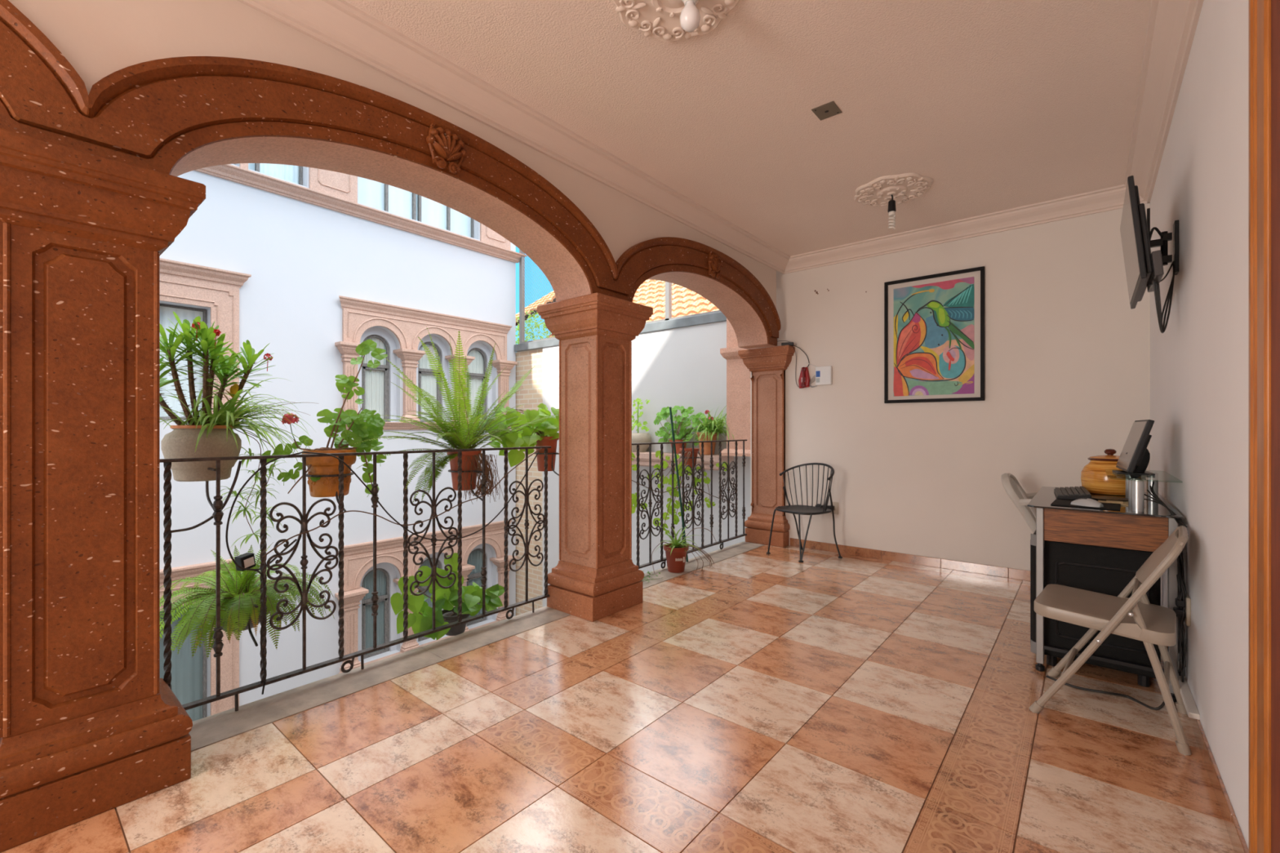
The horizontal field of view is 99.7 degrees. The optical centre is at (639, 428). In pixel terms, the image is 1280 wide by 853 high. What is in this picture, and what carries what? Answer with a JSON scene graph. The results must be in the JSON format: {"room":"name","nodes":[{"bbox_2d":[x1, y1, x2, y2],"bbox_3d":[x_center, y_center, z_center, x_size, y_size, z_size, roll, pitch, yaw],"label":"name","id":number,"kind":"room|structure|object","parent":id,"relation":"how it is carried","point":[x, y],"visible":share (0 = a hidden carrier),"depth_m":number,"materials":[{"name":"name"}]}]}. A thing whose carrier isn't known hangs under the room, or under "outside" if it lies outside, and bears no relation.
{"room":"covered balcony","nodes":[
{"label":"covered balcony","id":0,"kind":"room"},
{"bbox_2d":[160,311,273,511],"bbox_3d":[-1.779,-0.068,2.188,0.338,0.787,0.532,0,0,37],"label":"potted plant","id":1,"kind":"object","parent":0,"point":[180,442],"depth_m":2.16,"materials":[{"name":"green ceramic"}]},
{"bbox_2d":[191,321,199,341],"bbox_3d":[-1.769,-0.386,2.158,0.036,0.077,0.035,0,0,40],"label":"flower","id":2,"kind":"object","parent":1,"relation":"on","point":[195,325],"depth_m":2.16,"materials":[{"name":"red plant"}]},
{"bbox_2d":[160,425,241,481],"bbox_3d":[-1.796,0.101,2.219,0.256,0.223,0.256,0,0,40],"label":"pot","id":3,"kind":"object","parent":1,"relation":"on","point":[181,442],"depth_m":2.13,"materials":[{"name":"beige ceramic"}]},
{"bbox_2d":[213,328,221,347],"bbox_3d":[-1.731,-0.367,2.204,0.035,0.078,0.037,0,0,40],"label":"flower","id":4,"kind":"object","parent":1,"relation":"on","point":[217,331],"depth_m":2.20,"materials":[{"name":"red plant"}]},
{"bbox_2d":[160,377,314,473],"bbox_3d":[-1.715,-0.006,2.259,0.542,0.412,0.589,0,0,-4],"label":"spider plant","id":5,"kind":"object","parent":1,"relation":"in","point":[227,416],"visible":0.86,"depth_m":2.23,"materials":[{"name":"green plant"}]},
{"bbox_2d":[214,428,286,548],"bbox_3d":[-1.683,0.265,2.351,0.272,0.530,0.177,0,0,-42],"label":"spider plant","id":6,"kind":"object","parent":5,"relation":"hanging from","point":[270,468],"visible":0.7,"depth_m":2.34,"materials":[{"name":"green"}]},
{"bbox_2d":[262,353,273,371],"bbox_3d":[-1.620,-0.287,2.352,0.036,0.078,0.036,0,0,40],"label":"flower","id":7,"kind":"object","parent":1,"relation":"on","point":[265,358],"depth_m":2.35,"materials":[{"name":"red plant"}]},
{"bbox_2d":[8,0,776,307],"bbox_3d":[-1.370,-1.561,2.136,0.300,1.234,7.929,0,0,40],"label":"wall","id":8,"kind":"structure","parent":0,"point":[99,38],"depth_m":1.91,"materials":[{"name":"paint"}]},
{"bbox_2d":[237,0,790,274],"bbox_3d":[-1.157,-1.540,2.057,0.129,0.115,8.080,0,0,40],"label":"trim","id":9,"kind":"structure","parent":8,"relation":"attached to","point":[338,24],"depth_m":2.55,"materials":[{"name":"beige paint"}]},
{"bbox_2d":[0,545,1234,852],"bbox_3d":[-0.196,1.182,1.321,2.798,0.120,8.180,0,0,40],"label":"floor","id":10,"kind":"structure","parent":0,"point":[755,700],"depth_m":1.88,"materials":[{"name":"beige tile"}]},
{"bbox_2d":[0,128,205,852],"bbox_3d":[-1.792,0.175,1.618,0.529,1.894,0.674,0,0,40],"label":"stone pillar","id":11,"kind":"structure","parent":10,"relation":"on","point":[90,725],"depth_m":1.56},
{"bbox_2d":[0,0,88,151],"bbox_3d":[-2.450,-1.077,0.793,0.370,0.610,2.275,0,0,40],"label":"stone arch","id":12,"kind":"object","parent":11,"relation":"on","point":[42,96],"visible":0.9,"depth_m":1.50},
{"bbox_2d":[87,56,617,301],"bbox_3d":[-0.994,-1.077,2.541,0.370,0.610,2.275,0,0,40],"label":"stone arch","id":13,"kind":"object","parent":11,"relation":"on","point":[173,116],"visible":1,"depth_m":2.13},
{"bbox_2d":[188,541,765,751],"bbox_3d":[-1.372,1.269,2.302,0.265,0.306,8.180,0,0,40],"label":"curb","id":14,"kind":"object","parent":10,"relation":"on","point":[206,731],"depth_m":2.46,"materials":[{"name":"concrete"}]},
{"bbox_2d":[160,446,551,711],"bbox_3d":[-1.175,0.618,2.651,0.038,1.009,1.900,0,0,40],"label":"iron railing","id":15,"kind":"object","parent":14,"relation":"on","point":[218,514],"visible":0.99,"depth_m":2.43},
{"bbox_2d":[169,460,242,533],"bbox_3d":[-1.676,0.259,2.087,0.036,0.256,0.227,0,0,35],"label":"cable","id":16,"kind":"object","parent":15,"relation":"attached to","point":[225,502],"visible":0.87,"depth_m":2.14,"materials":[{"name":"metal"}]},
{"bbox_2d":[160,542,334,658],"bbox_3d":[-1.753,0.727,2.400,0.624,0.439,0.700,0,0,40],"label":"fern","id":17,"kind":"object","parent":15,"relation":"hanging from","point":[240,597],"visible":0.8,"depth_m":2.25,"materials":[{"name":"green plant"}]},
{"bbox_2d":[204,586,275,631],"bbox_3d":[-1.749,0.807,2.369,0.260,0.150,0.260,0,0,40],"label":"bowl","id":18,"kind":"object","parent":17,"relation":"on","point":[249,626],"depth_m":2.31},
{"bbox_2d":[225,451,303,694],"bbox_3d":[-1.522,0.591,2.200,0.022,0.983,0.269,0,0,40],"label":"cable","id":19,"kind":"object","parent":15,"relation":"hanging from","point":[273,460],"visible":1,"depth_m":2.18,"materials":[{"name":"black plastic"}]},
{"bbox_2d":[234,538,297,571],"bbox_3d":[-1.560,0.530,2.257,0.215,0.112,0.066,0,0,-37],"label":"floodlight","id":20,"kind":"object","parent":15,"relation":"attached to","point":[246,560],"visible":0.87,"depth_m":2.21,"materials":[{"name":"black plastic"}]},
{"bbox_2d":[262,339,387,511],"bbox_3d":[-1.452,-0.029,2.550,0.287,0.825,0.479,0,0,22],"label":"geranium","id":21,"kind":"object","parent":15,"relation":"on","point":[322,474],"visible":0.94,"depth_m":2.58,"materials":[{"name":"green plant"}]},
{"bbox_2d":[281,413,298,424],"bbox_3d":[-1.565,-0.042,2.417,0.066,0.052,0.067,0,0,40],"label":"flower","id":22,"kind":"object","parent":21,"relation":"on","point":[288,416],"depth_m":2.40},
{"bbox_2d":[302,448,356,497],"bbox_3d":[-1.476,0.211,2.571,0.226,0.218,0.226,0,0,40],"label":"pot","id":23,"kind":"object","parent":21,"relation":"on","point":[322,474],"depth_m":2.49,"materials":[{"name":"orange ceramic"}]},
{"bbox_2d":[262,448,541,557],"bbox_3d":[-1.064,0.322,2.741,0.011,0.404,1.453,0,0,40],"label":"cable","id":24,"kind":"object","parent":15,"relation":"attached to","point":[282,543],"visible":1,"depth_m":2.58,"materials":[{"name":"black"}]},
{"bbox_2d":[303,451,538,541],"bbox_3d":[-1.021,0.343,2.785,0.012,0.488,1.273,0,0,40],"label":"cable","id":25,"kind":"object","parent":15,"relation":"hanging from","point":[341,460],"visible":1,"depth_m":2.65,"materials":[{"name":"black plastic"}]},
{"bbox_2d":[390,552,504,639],"bbox_3d":[-1.058,0.936,3.034,0.288,0.471,0.691,0,0,40],"label":"leaf plant","id":26,"kind":"object","parent":15,"relation":"on","point":[446,599],"visible":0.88,"depth_m":2.97,"materials":[{"name":"green plant"}]},
{"bbox_2d":[347,326,558,503],"bbox_3d":[-1.026,-0.064,3.127,0.686,1.010,1.352,0,0,24],"label":"potted fern","id":27,"kind":"object","parent":15,"relation":"on","point":[467,437],"visible":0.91,"depth_m":3.04,"materials":[{"name":"plant"}]},
{"bbox_2d":[446,450,481,490],"bbox_3d":[-1.020,0.243,3.135,0.194,0.225,0.194,0,0,40],"label":"pot","id":28,"kind":"object","parent":27,"relation":"attached to","point":[473,463],"depth_m":3.07,"materials":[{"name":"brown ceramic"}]},
{"bbox_2d":[480,403,559,475],"bbox_3d":[-0.767,0.085,3.539,0.353,0.502,0.578,0,0,40],"label":"leaf plant","id":29,"kind":"object","parent":15,"relation":"hanging from","point":[543,433],"visible":0.9,"depth_m":3.50,"materials":[{"name":"plant"}]},
{"bbox_2d":[669,407,688,562],"bbox_3d":[0.321,0.469,4.455,0.178,1.284,0.018,0,0,-24],"label":"stake","id":30,"kind":"object","parent":14,"relation":"on","point":[670,409],"visible":1,"depth_m":4.44,"materials":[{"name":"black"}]},
{"bbox_2d":[651,524,716,573],"bbox_3d":[0.368,0.937,4.274,0.789,0.364,0.370,0,0,-24],"label":"pot plant","id":31,"kind":"object","parent":14,"relation":"on","point":[676,551],"visible":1,"depth_m":4.17,"materials":[{"name":"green plant"}]},
{"bbox_2d":[631,440,746,568],"bbox_3d":[0.377,0.618,4.515,0.038,1.009,2.060,0,0,40],"label":"iron railing","id":32,"kind":"object","parent":14,"relation":"on","point":[650,473],"visible":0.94,"depth_m":4.55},
{"bbox_2d":[631,448,727,533],"bbox_3d":[0.335,0.523,4.647,0.239,0.713,1.445,0,0,40],"label":"pot plant","id":33,"kind":"object","parent":32,"relation":"hanging from","point":[688,451],"visible":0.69,"depth_m":4.53,"materials":[{"name":"green plant"}]},
{"bbox_2d":[631,480,735,504],"bbox_3d":[0.376,0.522,4.470,0.011,0.405,1.652,0,0,40],"label":"vine","id":34,"kind":"object","parent":32,"relation":"attached to","point":[632,480],"visible":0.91,"depth_m":4.42,"materials":[{"name":"brown"}]},
{"bbox_2d":[537,292,653,622],"bbox_3d":[-0.283,0.175,3.430,0.529,1.894,0.509,0,0,40],"label":"stone pillar","id":35,"kind":"structure","parent":10,"relation":"on","point":[595,576],"depth_m":3.30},
{"bbox_2d":[613,236,781,349],"bbox_3d":[0.463,-1.077,4.289,0.370,0.610,2.275,0,0,40],"label":"stone arch","id":36,"kind":"object","parent":35,"relation":"on","point":[703,269],"visible":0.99,"depth_m":4.28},
{"bbox_2d":[737,345,795,547],"bbox_3d":[1.262,0.175,5.283,0.529,1.894,0.272,0,0,40],"label":"stone pillar","id":37,"kind":"structure","parent":10,"relation":"on","point":[767,366],"depth_m":5.23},
{"bbox_2d":[766,462,842,562],"bbox_3d":[1.437,0.718,4.754,0.446,0.809,0.549,0,0,-34],"label":"chair","id":38,"kind":"object","parent":10,"relation":"on","point":[802,509],"visible":1,"depth_m":4.77,"materials":[{"name":"black"}]},
{"bbox_2d":[1000,473,1037,533],"bbox_3d":[2.742,0.716,3.521,0.645,0.812,0.524,0,0,40],"label":"plastic chair","id":39,"kind":"object","parent":10,"relation":"on","point":[1011,484],"visible":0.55,"depth_m":3.53,"materials":[{"name":"grey"}]},
{"bbox_2d":[1030,530,1160,687],"bbox_3d":[2.182,0.816,2.612,0.452,0.612,0.494,0,0,40],"label":"loudspeaker","id":40,"kind":"object","parent":10,"relation":"on","point":[1108,571],"visible":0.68,"depth_m":2.43,"materials":[{"name":"black"}]},
{"bbox_2d":[1030,530,1035,644],"bbox_3d":[2.017,0.794,2.761,0.008,0.515,0.395,0,0,40],"label":"grille","id":41,"kind":"object","parent":40,"relation":"attached to","point":[1031,540],"depth_m":2.60,"materials":[{"name":"grey"}]},
{"bbox_2d":[1026,469,1183,702],"bbox_3d":[2.323,0.669,2.737,0.515,0.906,1.060,0,0,40],"label":"computer desk","id":42,"kind":"object","parent":10,"relation":"on","point":[1143,525],"visible":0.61,"depth_m":2.37,"materials":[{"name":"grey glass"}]},
{"bbox_2d":[1053,486,1091,500],"bbox_3d":[2.272,0.339,2.845,0.135,0.036,0.420,0,0,36],"label":"keyboard","id":43,"kind":"object","parent":42,"relation":"on","point":[1073,493],"visible":1,"depth_m":2.74,"materials":[{"name":"black plastic"}]},
{"bbox_2d":[1050,499,1120,510],"bbox_3d":[2.072,0.354,2.510,0.241,0.004,0.240,0,0,42],"label":"mouse pad","id":44,"kind":"object","parent":42,"relation":"on","point":[1056,502],"visible":0.79,"depth_m":2.48,"materials":[{"name":"black"}]},
{"bbox_2d":[1071,497,1103,507],"bbox_3d":[2.030,0.334,2.455,0.062,0.035,0.110,0,0,-30],"label":"computer mouse","id":45,"kind":"object","parent":44,"relation":"on","point":[1088,502],"visible":1,"depth_m":2.44,"materials":[{"name":"white plastic"}]},
{"bbox_2d":[1080,448,1125,495],"bbox_3d":[2.575,0.235,2.957,0.252,0.243,0.252,0,0,40],"label":"ceramic jar","id":46,"kind":"object","parent":42,"relation":"on","point":[1094,478],"visible":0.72,"depth_m":2.90,"materials":[{"name":"ceramic"}]},
{"bbox_2d":[1091,495,1128,501],"bbox_3d":[2.313,0.350,2.667,0.170,0.012,0.170,0,0,40],"label":"dish","id":47,"kind":"object","parent":42,"relation":"on","point":[1093,497],"visible":0.7,"depth_m":2.66,"materials":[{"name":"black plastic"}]},
{"bbox_2d":[1097,500,1128,506],"bbox_3d":[2.274,0.352,2.557,0.160,0.008,0.180,0,0,40],"label":"paper pad","id":48,"kind":"object","parent":42,"relation":"on","point":[1122,503],"visible":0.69,"depth_m":2.56,"materials":[{"name":"brown"}]},
{"bbox_2d":[1111,419,1155,475],"bbox_3d":[2.329,0.101,2.553,0.130,0.278,0.380,0,0,36],"label":"monitor","id":49,"kind":"object","parent":42,"relation":"on","point":[1134,459],"visible":0.95,"depth_m":2.48,"materials":[{"name":"black plastic"}]},
{"bbox_2d":[1105,469,1182,481],"bbox_3d":[2.339,0.219,2.535,0.228,0.006,0.710,0,0,40],"label":"shelf","id":50,"kind":"object","parent":42,"relation":"attached to","point":[1159,475],"depth_m":2.42,"materials":[{"name":"clear glass"}]},
{"bbox_2d":[1144,480,1188,536],"bbox_3d":[2.232,0.332,2.281,0.044,0.185,0.386,0,0,23],"label":"cables","id":51,"kind":"object","parent":42,"relation":"attached to","point":[1180,522],"visible":0.91,"depth_m":2.33,"materials":[{"name":"black plastic"}]},
{"bbox_2d":[1176,551,1186,682],"bbox_3d":[2.211,0.719,2.214,0.032,0.599,0.202,0,0,37],"label":"cable bundle","id":52,"kind":"object","parent":42,"relation":"hanging from","point":[1182,594],"visible":0.74,"depth_m":2.16,"materials":[{"name":"black"}]},
{"bbox_2d":[1045,675,1164,710],"bbox_3d":[1.950,1.097,2.268,0.395,0.056,0.070,0,0,40],"label":"cable","id":53,"kind":"object","parent":10,"relation":"on","point":[1162,704],"visible":0.89,"depth_m":2.25,"materials":[{"name":"black plastic"}]},
{"bbox_2d":[1029,525,1191,755],"bbox_3d":[1.863,0.753,2.145,0.454,0.754,0.463,0,0,45],"label":"folding chair","id":54,"kind":"object","parent":10,"relation":"on","point":[1134,617],"visible":0.99,"depth_m":2.04,"materials":[{"name":"beige metal"}]},
{"bbox_2d":[343,0,1151,256],"bbox_3d":[-0.268,-1.698,1.317,3.103,0.200,8.480,0,0,40],"label":"ceiling","id":55,"kind":"structure","parent":0,"point":[1004,104],"depth_m":2.57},
{"bbox_2d":[613,0,739,41],"bbox_3d":[0.129,-1.579,1.975,0.465,0.035,0.465,0,0,18],"label":"ceiling rose","id":56,"kind":"object","parent":55,"relation":"attached to","point":[660,20],"visible":0.9,"depth_m":2.06,"materials":[{"name":"beige paint"}]},
{"bbox_2d":[680,0,700,32],"bbox_3d":[0.179,-1.494,1.933,0.074,0.135,0.074,0,0,40],"label":"bulb","id":57,"kind":"object","parent":56,"relation":"hanging from","point":[690,17],"visible":1,"depth_m":1.91,"materials":[{"name":"white glass"}]},
{"bbox_2d":[681,0,697,5],"bbox_3d":[0.179,-1.540,1.933,0.064,0.045,0.063,0,0,40],"label":"socket","id":58,"kind":"object","parent":57,"relation":"attached to","point":[686,2],"depth_m":1.92,"materials":[{"name":"white plastic"}]},
{"bbox_2d":[811,101,842,120],"bbox_3d":[0.940,-1.594,2.718,0.112,0.008,0.124,0,0,40],"label":"junction cover","id":59,"kind":"object","parent":55,"relation":"attached to","point":[829,109],"visible":1,"depth_m":2.71,"materials":[{"name":"grey metal"}]},
{"bbox_2d":[853,172,933,206],"bbox_3d":[1.687,-1.579,3.619,0.465,0.035,0.465,0,0,18],"label":"ceiling rose","id":60,"kind":"object","parent":55,"relation":"attached to","point":[905,187],"visible":0.97,"depth_m":3.56,"materials":[{"name":"beige paint"}]},
{"bbox_2d":[887,195,896,229],"bbox_3d":[1.687,-1.446,3.619,0.052,0.234,0.052,0,0,40],"label":"bulb","id":61,"kind":"object","parent":60,"relation":"attached to","point":[891,210],"visible":1,"depth_m":3.60,"materials":[{"name":"white glass"}]},
{"bbox_2d":[887,195,896,213],"bbox_3d":[1.687,-1.505,3.619,0.052,0.116,0.052,0,0,40],"label":"socket","id":62,"kind":"object","parent":61,"relation":"attached to","point":[891,203],"depth_m":3.60,"materials":[{"name":"black plastic"}]},
{"bbox_2d":[750,202,1150,570],"bbox_3d":[2.374,-0.188,4.504,3.123,3.020,0.200,0,0,40],"label":"wall","id":63,"kind":"structure","parent":0,"point":[1067,353],"depth_m":4.18,"materials":[{"name":"paint"}]},
{"bbox_2d":[798,367,810,388],"bbox_3d":[1.525,-0.470,5.034,0.107,0.197,0.069,0,0,40],"label":"telephone","id":64,"kind":"object","parent":63,"relation":"attached to","point":[804,380],"visible":1,"depth_m":5.01,"materials":[{"name":"red plastic"}]},
{"bbox_2d":[805,362,831,385],"bbox_3d":[1.641,-0.502,4.956,0.234,0.218,0.044,0,0,35],"label":"router","id":65,"kind":"object","parent":63,"relation":"attached to","point":[823,374],"visible":1,"depth_m":4.92,"materials":[{"name":"white"}]},
{"bbox_2d":[815,502,838,514],"bbox_3d":[1.692,0.722,4.904,0.202,0.110,0.052,0,0,35],"label":"power outlet","id":66,"kind":"object","parent":63,"relation":"attached to","point":[835,504],"visible":0.56,"depth_m":4.87,"materials":[{"name":"beige plastic"}]},
{"bbox_2d":[790,537,1030,581],"bbox_3d":[2.392,1.085,4.353,2.501,0.075,0.010,0,0,40],"label":"baseboard","id":67,"kind":"structure","parent":63,"relation":"attached to","point":[1024,575],"depth_m":4.42,"materials":[{"name":"tile"}]},
{"bbox_2d":[884,266,984,403],"bbox_3d":[2.360,-0.725,4.366,0.723,1.027,0.026,0,0,40],"label":"framed picture","id":68,"kind":"object","parent":63,"relation":"attached to","point":[934,324],"visible":1,"depth_m":4.35,"materials":[{"name":"black"}]},
{"bbox_2d":[783,184,1148,273],"bbox_3d":[2.327,-1.540,4.329,2.573,0.115,0.129,0,0,40],"label":"trim","id":69,"kind":"structure","parent":63,"relation":"attached to","point":[1110,198],"depth_m":4.14,"materials":[{"name":"beige paint"}]},
{"bbox_2d":[1150,0,1248,849],"bbox_3d":[0.828,-0.238,0.403,0.150,2.920,8.480,0,0,40],"label":"wall","id":70,"kind":"structure","parent":0,"point":[1199,366],"depth_m":1.75,"materials":[{"name":"paint"}]},
{"bbox_2d":[1146,208,1178,275],"bbox_3d":[2.347,-0.831,2.444,0.128,0.275,0.240,0,0,40],"label":"wall bracket","id":71,"kind":"object","parent":70,"relation":"attached to","point":[1162,242],"visible":0.7,"depth_m":2.43,"materials":[{"name":"black metal"}]},
{"bbox_2d":[1120,175,1164,309],"bbox_3d":[2.266,-0.816,2.453,0.108,0.426,0.730,0,0,40],"label":"television","id":72,"kind":"object","parent":71,"relation":"attached to","point":[1142,266],"visible":0.96,"depth_m":2.22,"materials":[{"name":"black plastic"}]},
{"bbox_2d":[1148,226,1174,333],"bbox_3d":[2.233,-0.651,2.346,0.367,0.502,0.088,0,0,-36],"label":"cables","id":73,"kind":"object","parent":72,"relation":"hanging from","point":[1162,326],"visible":0.94,"depth_m":2.33,"materials":[{"name":"black plastic"}]},
{"bbox_2d":[1124,0,1204,203],"bbox_3d":[0.721,-1.540,0.493,0.129,0.115,8.080,0,0,40],"label":"trim","id":74,"kind":"structure","parent":70,"relation":"attached to","point":[1171,26],"depth_m":2.39,"materials":[{"name":"beige paint"}]},
{"bbox_2d":[1173,594,1191,626],"bbox_3d":[2.161,0.722,2.156,0.045,0.110,0.080,0,0,40],"label":"wall outlet","id":75,"kind":"object","parent":70,"relation":"attached to","point":[1187,604],"visible":0.77,"depth_m":2.14,"materials":[{"name":"beige plastic"}]},
{"bbox_2d":[1177,661,1199,719],"bbox_3d":[2.180,1.037,2.167,0.030,0.020,0.580,0,0,40],"label":"trim","id":76,"kind":"structure","parent":70,"relation":"attached to","point":[1189,704],"depth_m":2.05,"materials":[{"name":"paint"}]},
{"bbox_2d":[1166,646,1248,852],"bbox_3d":[2.399,1.085,2.414,0.010,0.075,2.978,0,0,40],"label":"baseboard","id":77,"kind":"structure","parent":70,"relation":"attached to","point":[1236,836],"depth_m":1.59,"materials":[{"name":"tile"}]},
{"bbox_2d":[1248,0,1279,852],"bbox_3d":[1.056,-0.058,0.793,0.079,2.360,1.330,0,0,40],"label":"door","id":78,"kind":"structure","parent":70,"relation":"in","point":[1264,15],"depth_m":1.15,"materials":[{"name":"brown wood"}]},
{"label":"outside","id":79,"kind":"structure","parent":0,"visible":0},
{"bbox_3d":[2.560,4.427,10.883,50.000,0.250,60.000,0,0,40],"label":"ground","id":80,"kind":"structure","parent":79,"visible":0},
{"bbox_2d":[515,311,555,344],"bbox_3d":[-1.950,0.954,10.317,1.750,6.400,1.451,0,0,40],"label":"tree","id":81,"kind":"object","parent":80,"relation":"on","point":[529,317],"visible":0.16,"depth_m":10.12,"materials":[{"name":"green plant"}]},
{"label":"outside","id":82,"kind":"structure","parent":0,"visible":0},
{"bbox_2d":[548,279,719,337],"bbox_3d":[1.992,-2.480,9.015,7.920,2.610,4.142,0,0,40],"label":"tile roof","id":83,"kind":"structure","parent":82,"point":[703,301],"depth_m":9.58,"materials":[{"name":"tile"}]},
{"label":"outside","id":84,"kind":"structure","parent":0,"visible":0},
{"bbox_2d":[515,291,555,325],"bbox_3d":[-2.066,-2.849,12.113,2.691,1.845,1.455,0,0,34],"label":"tile roof","id":85,"kind":"structure","parent":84,"point":[541,300],"depth_m":11.91,"materials":[{"name":"tile"}]},
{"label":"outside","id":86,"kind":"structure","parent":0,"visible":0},
{"bbox_3d":[-3.259,4.202,3.626,4.750,0.100,9.400,0,0,40],"label":"floor","id":87,"kind":"structure","parent":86,"visible":0},
{"bbox_2d":[160,163,526,721],"bbox_3d":[-5.865,-0.223,6.084,3.200,8.750,9.200,0,0,40],"label":"building","id":88,"kind":"structure","parent":87,"relation":"on","point":[313,264],"depth_m":6.49,"materials":[{"name":"paint"}]},
{"bbox_2d":[160,306,202,417],"bbox_3d":[-4.840,-0.660,5.399,0.023,1.165,0.790,0,0,40],"label":"curtain","id":89,"kind":"object","parent":88,"relation":"hanging from","point":[166,316],"depth_m":5.54,"materials":[{"name":"white fabric"}]},
{"bbox_2d":[160,605,202,721],"bbox_3d":[-4.840,2.970,5.399,0.023,2.365,0.790,0,0,40],"label":"curtain","id":90,"kind":"object","parent":88,"relation":"hanging from","point":[186,683],"depth_m":5.59,"materials":[{"name":"grey fabric"}]},
{"bbox_2d":[248,163,298,184],"bbox_3d":[-4.193,-3.438,6.175,0.023,1.260,0.570,0,0,40],"label":"curtain","id":91,"kind":"object","parent":88,"relation":"hanging from","point":[286,172],"depth_m":6.23,"materials":[{"name":"white fabric"}]},
{"bbox_2d":[363,570,386,654],"bbox_3d":[-3.470,2.387,7.043,0.023,1.130,0.360,0,0,40],"label":"curtain","id":92,"kind":"object","parent":88,"relation":"hanging from","point":[380,575],"depth_m":7.06,"materials":[{"name":"grey fabric"}]},
{"bbox_2d":[363,337,386,418],"bbox_3d":[-3.470,-0.643,7.043,0.023,1.130,0.360,0,0,40],"label":"curtain","id":93,"kind":"object","parent":88,"relation":"hanging from","point":[374,381],"depth_m":7.06,"materials":[{"name":"white fabric"}]},
{"bbox_2d":[358,177,471,237],"bbox_3d":[-3.089,-3.438,7.500,0.023,1.260,1.720,0,0,40],"label":"curtain","id":94,"kind":"object","parent":88,"relation":"hanging from","point":[372,193],"depth_m":7.41,"materials":[{"name":"white fabric"}]},
{"bbox_2d":[418,344,438,420],"bbox_3d":[-2.990,-0.643,7.619,0.023,1.130,0.360,0,0,40],"label":"curtain","id":95,"kind":"object","parent":88,"relation":"hanging from","point":[427,381],"depth_m":7.62,"materials":[{"name":"white fabric"}]},
{"bbox_2d":[420,559,438,636],"bbox_3d":[-2.990,2.387,7.619,0.023,1.130,0.360,0,0,40],"label":"curtain","id":96,"kind":"object","parent":88,"relation":"hanging from","point":[426,562],"depth_m":7.62,"materials":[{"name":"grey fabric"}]},
{"bbox_2d":[466,550,482,622],"bbox_3d":[-2.510,2.387,8.195,0.023,1.130,0.360,0,0,40],"label":"curtain","id":97,"kind":"object","parent":88,"relation":"hanging from","point":[475,557],"depth_m":8.22,"materials":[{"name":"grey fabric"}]},
{"bbox_2d":[466,350,483,420],"bbox_3d":[-2.510,-0.643,8.195,0.023,1.130,0.360,0,0,40],"label":"curtain","id":98,"kind":"object","parent":88,"relation":"hanging from","point":[476,366],"depth_m":8.22,"materials":[{"name":"white fabric"}]},
{"bbox_2d":[515,348,542,615],"bbox_3d":[-1.801,1.472,8.555,1.080,5.360,0.160,0,0,40],"label":"brick wall","id":99,"kind":"structure","parent":87,"relation":"on","point":[531,393],"depth_m":8.35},
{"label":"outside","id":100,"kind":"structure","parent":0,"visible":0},
{"bbox_2d":[542,320,750,607],"bbox_3d":[0.088,1.472,6.956,3.870,5.360,0.200,0,0,40],"label":"wall","id":101,"kind":"structure","parent":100,"point":[685,366],"depth_m":6.59,"materials":[{"name":"paint"}]},
{"bbox_2d":[514,311,726,351],"bbox_3d":[-0.170,-1.263,7.170,4.540,0.110,0.240,0,0,40],"label":"trim","id":102,"kind":"structure","parent":101,"relation":"on","point":[717,317],"depth_m":6.60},
{"bbox_2d":[519,248,720,343],"bbox_3d":[-0.183,-2.098,7.168,4.461,1.560,0.060,0,0,40],"label":"mesh screen","id":103,"kind":"object","parent":102,"relation":"on","point":[668,288],"visible":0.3,"depth_m":8.25,"materials":[{"name":"grey metal"}]},
{"bbox_2d":[631,451,733,471],"bbox_3d":[0.226,0.380,6.505,1.880,0.165,0.305,0,0,40],"label":"stone ledge","id":104,"kind":"object","parent":101,"relation":"attached to","point":[643,456],"visible":0.28,"depth_m":6.21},
{"bbox_2d":[631,398,651,452],"bbox_3d":[-0.022,-0.041,6.722,0.340,0.674,0.340,0,0,40],"label":"plant","id":105,"kind":"object","parent":104,"relation":"on","point":[637,437],"visible":0.9,"depth_m":6.63,"materials":[{"name":"green plant"}]},
{"bbox_2d":[631,432,651,452],"bbox_3d":[-0.022,0.178,6.722,0.340,0.235,0.340,0,0,40],"label":"flower pot","id":106,"kind":"object","parent":104,"relation":"on","point":[637,437],"depth_m":6.59,"materials":[{"name":"beige ceramic"}]},
{"bbox_2d":[653,405,702,453],"bbox_3d":[0.425,0.014,6.324,0.609,0.564,0.289,0,0,40],"label":"geranium","id":107,"kind":"object","parent":104,"relation":"on","point":[664,413],"visible":0.88,"depth_m":6.25,"materials":[{"name":"plant"}]},
{"bbox_2d":[669,439,688,453],"bbox_3d":[0.454,0.216,6.325,0.224,0.160,0.224,0,0,40],"label":"pot","id":108,"kind":"object","parent":104,"relation":"on","point":[678,446],"depth_m":6.24,"materials":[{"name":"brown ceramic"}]},
{"bbox_2d":[682,405,733,454],"bbox_3d":[0.769,0.007,5.994,0.734,0.578,0.624,0,0,8],"label":"spider plant","id":109,"kind":"object","parent":104,"relation":"on","point":[709,428],"visible":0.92,"depth_m":5.97,"materials":[{"name":"green plant"}]},
{"bbox_2d":[720,318,750,456],"bbox_3d":[1.111,-0.943,5.755,0.400,2.470,0.325,0,0,40],"label":"stone pilaster","id":110,"kind":"object","parent":101,"relation":"attached to","point":[738,376],"visible":0.39,"depth_m":5.68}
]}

